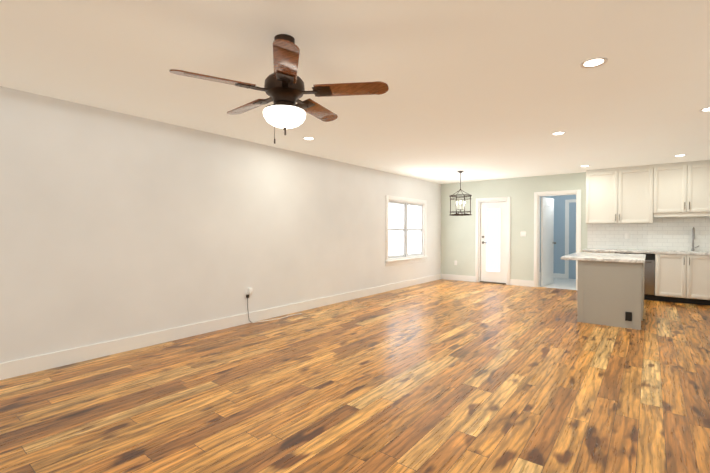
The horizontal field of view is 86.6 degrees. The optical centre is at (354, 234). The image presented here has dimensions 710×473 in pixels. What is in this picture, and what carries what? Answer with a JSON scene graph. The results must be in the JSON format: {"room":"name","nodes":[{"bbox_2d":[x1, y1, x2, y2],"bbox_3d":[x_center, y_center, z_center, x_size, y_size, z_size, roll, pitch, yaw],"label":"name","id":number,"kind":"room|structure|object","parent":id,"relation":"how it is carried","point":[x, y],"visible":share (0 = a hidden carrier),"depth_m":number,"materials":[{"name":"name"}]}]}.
{"room":"empty living room","nodes":[
{"label":"empty living room","id":0,"kind":"room"},
{"bbox_2d":[0,86,440,362],"bbox_3d":[-1.507,-0.034,5.256,0.150,2.500,12.320,0,1,38],"label":"wall","id":1,"kind":"structure","parent":0,"point":[114,225],"depth_m":4.26,"materials":[{"name":"beige paint"}]},
{"bbox_2d":[0,274,439,379],"bbox_3d":[-1.442,1.147,5.217,0.016,0.140,12.020,0,1,38],"label":"baseboard","id":2,"kind":"structure","parent":1,"relation":"attached to","point":[16,368],"depth_m":4.30,"materials":[{"name":"white wood"}]},
{"bbox_2d":[246,288,252,306],"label":"electrical outlet","id":3,"kind":"object","parent":1,"relation":"attached to","point":[249,291],"depth_m":5.16,"materials":[{"name":"white plastic"}]},
{"bbox_2d":[385,195,427,265],"bbox_3d":[1.171,-0.090,8.582,0.170,1.485,1.830,0,1,38],"label":"window","id":4,"kind":"structure","parent":1,"relation":"in","point":[423,223],"depth_m":8.56,"materials":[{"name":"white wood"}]},
{"bbox_2d":[0,277,709,472],"bbox_3d":[2.080,1.280,3.805,7.600,0.102,14.450,0,1,38],"label":"floor","id":5,"kind":"structure","parent":0,"point":[445,376],"depth_m":2.91,"materials":[{"name":"brown wood"}]},
{"bbox_2d":[248,312,301,322],"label":"power cord","id":6,"kind":"object","parent":5,"relation":"attached to","point":[248,312],"depth_m":5.31,"materials":[{"name":"white plastic"}]},
{"bbox_2d":[577,260,644,329],"bbox_3d":[3.827,0.783,5.590,0.723,0.860,1.437,0,1,38],"label":"kitchen island","id":7,"kind":"object","parent":5,"relation":"on","point":[610,289],"depth_m":5.03,"materials":[{"name":"grey wood"}]},
{"bbox_2d":[561,252,644,263],"bbox_3d":[3.757,0.332,5.651,0.944,0.040,1.500,0,1,38],"label":"island countertop","id":8,"kind":"structure","parent":7,"relation":"on","point":[614,258],"depth_m":5.23,"materials":[{"name":"white stone"}]},
{"bbox_2d":[620,253,654,300],"bbox_3d":[5.318,0.769,7.170,0.733,0.855,0.490,0,1,38],"label":"dishwasher","id":9,"kind":"object","parent":5,"relation":"on","point":[649,276],"depth_m":6.85,"materials":[{"name":"black"}]},
{"bbox_2d":[655,253,709,304],"bbox_3d":[5.932,0.771,6.719,0.914,0.860,0.539,0,1,38],"label":"base cabinet","id":10,"kind":"object","parent":5,"relation":"on","point":[679,277],"depth_m":6.57,"materials":[{"name":"white wood"}]},
{"bbox_2d":[583,249,709,256],"bbox_3d":[5.665,0.319,6.914,2.504,0.040,0.554,0,1,38],"label":"countertop","id":11,"kind":"structure","parent":10,"relation":"on","point":[584,250],"depth_m":7.08,"materials":[{"name":"white stone"}]},
{"bbox_2d":[691,229,698,252],"bbox_3d":[6.100,0.086,6.746,0.113,0.430,0.208,0,1,38],"label":"faucet","id":12,"kind":"object","parent":11,"relation":"on","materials":[{"name":"silver metal"}]},
{"bbox_2d":[0,0,709,183],"bbox_3d":[1.422,-1.310,2.942,7.600,0.100,12.320,0,1,38],"label":"ceiling","id":13,"kind":"structure","parent":0,"point":[481,90],"depth_m":2.93,"materials":[{"name":"paint"}]},
{"bbox_2d":[169,34,388,143],"bbox_3d":[-0.477,-0.920,2.460,1.242,0.669,1.269,0,1,38],"label":"ceiling fan","id":14,"kind":"object","parent":13,"relation":"hanging from","point":[284,89],"visible":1,"depth_m":2.34,"materials":[{"name":"brown wood"}]},
{"bbox_2d":[302,137,314,139],"bbox_3d":[-0.614,-1.278,5.012,0.170,0.006,0.170,0,1,38],"label":"recessed light","id":15,"kind":"object","parent":13,"relation":"in","point":[308,138],"visible":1,"depth_m":5.01,"materials":[{"name":"white plastic"}]},
{"bbox_2d":[449,171,471,215],"bbox_3d":[2.175,-0.853,7.773,0.452,0.910,0.452,0,1,38],"label":"pendant light","id":16,"kind":"object","parent":13,"relation":"hanging from","point":[464,199],"visible":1,"depth_m":7.74,"materials":[{"name":"black metal"}]},
{"bbox_2d":[551,132,565,134],"bbox_3d":[2.565,-1.276,4.753,0.170,0.006,0.170,0,1,38],"label":"recessed light","id":17,"kind":"object","parent":13,"relation":"in","point":[558,133],"visible":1,"depth_m":4.75,"materials":[{"name":"white plastic"}]},
{"bbox_2d":[580,57,607,67],"bbox_3d":[1.744,-1.255,2.753,0.170,0.006,0.170,0,1,38],"label":"recessed light","id":18,"kind":"object","parent":13,"relation":"in","point":[594,62],"visible":1,"depth_m":2.75,"materials":[{"name":"white plastic"}]},
{"bbox_2d":[699,107,709,111],"bbox_3d":[3.584,-1.266,3.800,0.170,0.006,0.170,0,1,38],"label":"recessed light","id":19,"kind":"object","parent":13,"relation":"in","point":[707,109],"visible":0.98,"depth_m":3.84,"materials":[{"name":"white plastic"}]},
{"bbox_2d":[441,172,662,281],"bbox_3d":[5.240,-0.058,7.693,7.450,2.500,0.150,0,1,38],"label":"wall","id":20,"kind":"structure","parent":0,"point":[458,239],"depth_m":8.85,"materials":[{"name":"paint"}]},
{"bbox_2d":[440,274,474,281],"bbox_3d":[2.640,1.102,9.643,0.905,0.140,0.016,0,1,38],"label":"baseboard","id":21,"kind":"structure","parent":20,"relation":"attached to","point":[442,276],"depth_m":9.63,"materials":[{"name":"white wood"}]},
{"bbox_2d":[480,202,505,282],"bbox_3d":[3.344,0.180,9.126,0.613,1.934,0.104,0,1,38],"label":"back door","id":22,"kind":"structure","parent":20,"relation":"in","point":[493,241],"depth_m":9.14,"materials":[{"name":"white wood"}]},
{"bbox_2d":[475,197,510,284],"bbox_3d":[3.366,0.141,9.155,0.829,2.072,0.169,0,1,38],"label":"door frame","id":23,"kind":"structure","parent":20,"relation":"attached to","point":[507,200],"depth_m":9.12,"materials":[{"name":"white wood"}]},
{"bbox_2d":[510,279,533,285],"bbox_3d":[3.849,1.111,8.693,0.511,0.140,0.016,0,1,38],"label":"baseboard","id":24,"kind":"structure","parent":20,"relation":"attached to","point":[517,282],"depth_m":8.69,"materials":[{"name":"white wood"}]},
{"bbox_2d":[520,231,525,236],"bbox_3d":[3.869,-0.016,8.669,0.120,0.115,0.010,0,1,38],"label":"switch plate","id":25,"kind":"object","parent":20,"relation":"attached to","point":[522,233],"visible":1,"depth_m":8.66,"materials":[{"name":"white plastic"}]},
{"bbox_2d":[541,197,555,285],"bbox_3d":[4.544,0.154,8.826,0.203,2.028,0.718,0,1,38],"label":"interior door","id":26,"kind":"structure","parent":20,"relation":"in","point":[547,238],"depth_m":8.80,"materials":[{"name":"white wood"}]},
{"bbox_2d":[534,189,580,290],"bbox_3d":[4.462,0.114,8.307,0.919,2.142,0.190,0,1,38],"label":"door frame","id":27,"kind":"structure","parent":20,"relation":"attached to","point":[538,195],"depth_m":8.45,"materials":[{"name":"white wood"}]},
{"bbox_2d":[586,164,657,223],"bbox_3d":[5.215,-0.763,7.406,1.137,1.084,0.319,0,1,38],"label":"upper cabinet","id":28,"kind":"object","parent":20,"relation":"attached to","point":[633,194],"depth_m":7.26,"materials":[{"name":"white wood"}]},
{"bbox_2d":[658,160,709,215],"bbox_3d":[6.007,-0.849,6.783,1.002,0.899,0.319,0,1,38],"label":"upper cabinet","id":29,"kind":"object","parent":20,"relation":"attached to","point":[682,186],"depth_m":6.71,"materials":[{"name":"white wood"}]},
{"bbox_2d":[540,195,575,278],"bbox_3d":[5.778,-0.082,10.011,2.130,2.500,0.100,0,1,38],"label":"wall","id":30,"kind":"structure","parent":0,"point":[559,229],"depth_m":10.11,"materials":[{"name":"blue paint"}]},
{"bbox_2d":[540,199,575,278],"bbox_3d":[5.650,0.118,10.037,1.700,2.100,0.020,0,1,38],"label":"trim","id":31,"kind":"structure","parent":30,"relation":"attached to","point":[559,275],"depth_m":10.03,"materials":[{"name":"white wood"}]}
]}

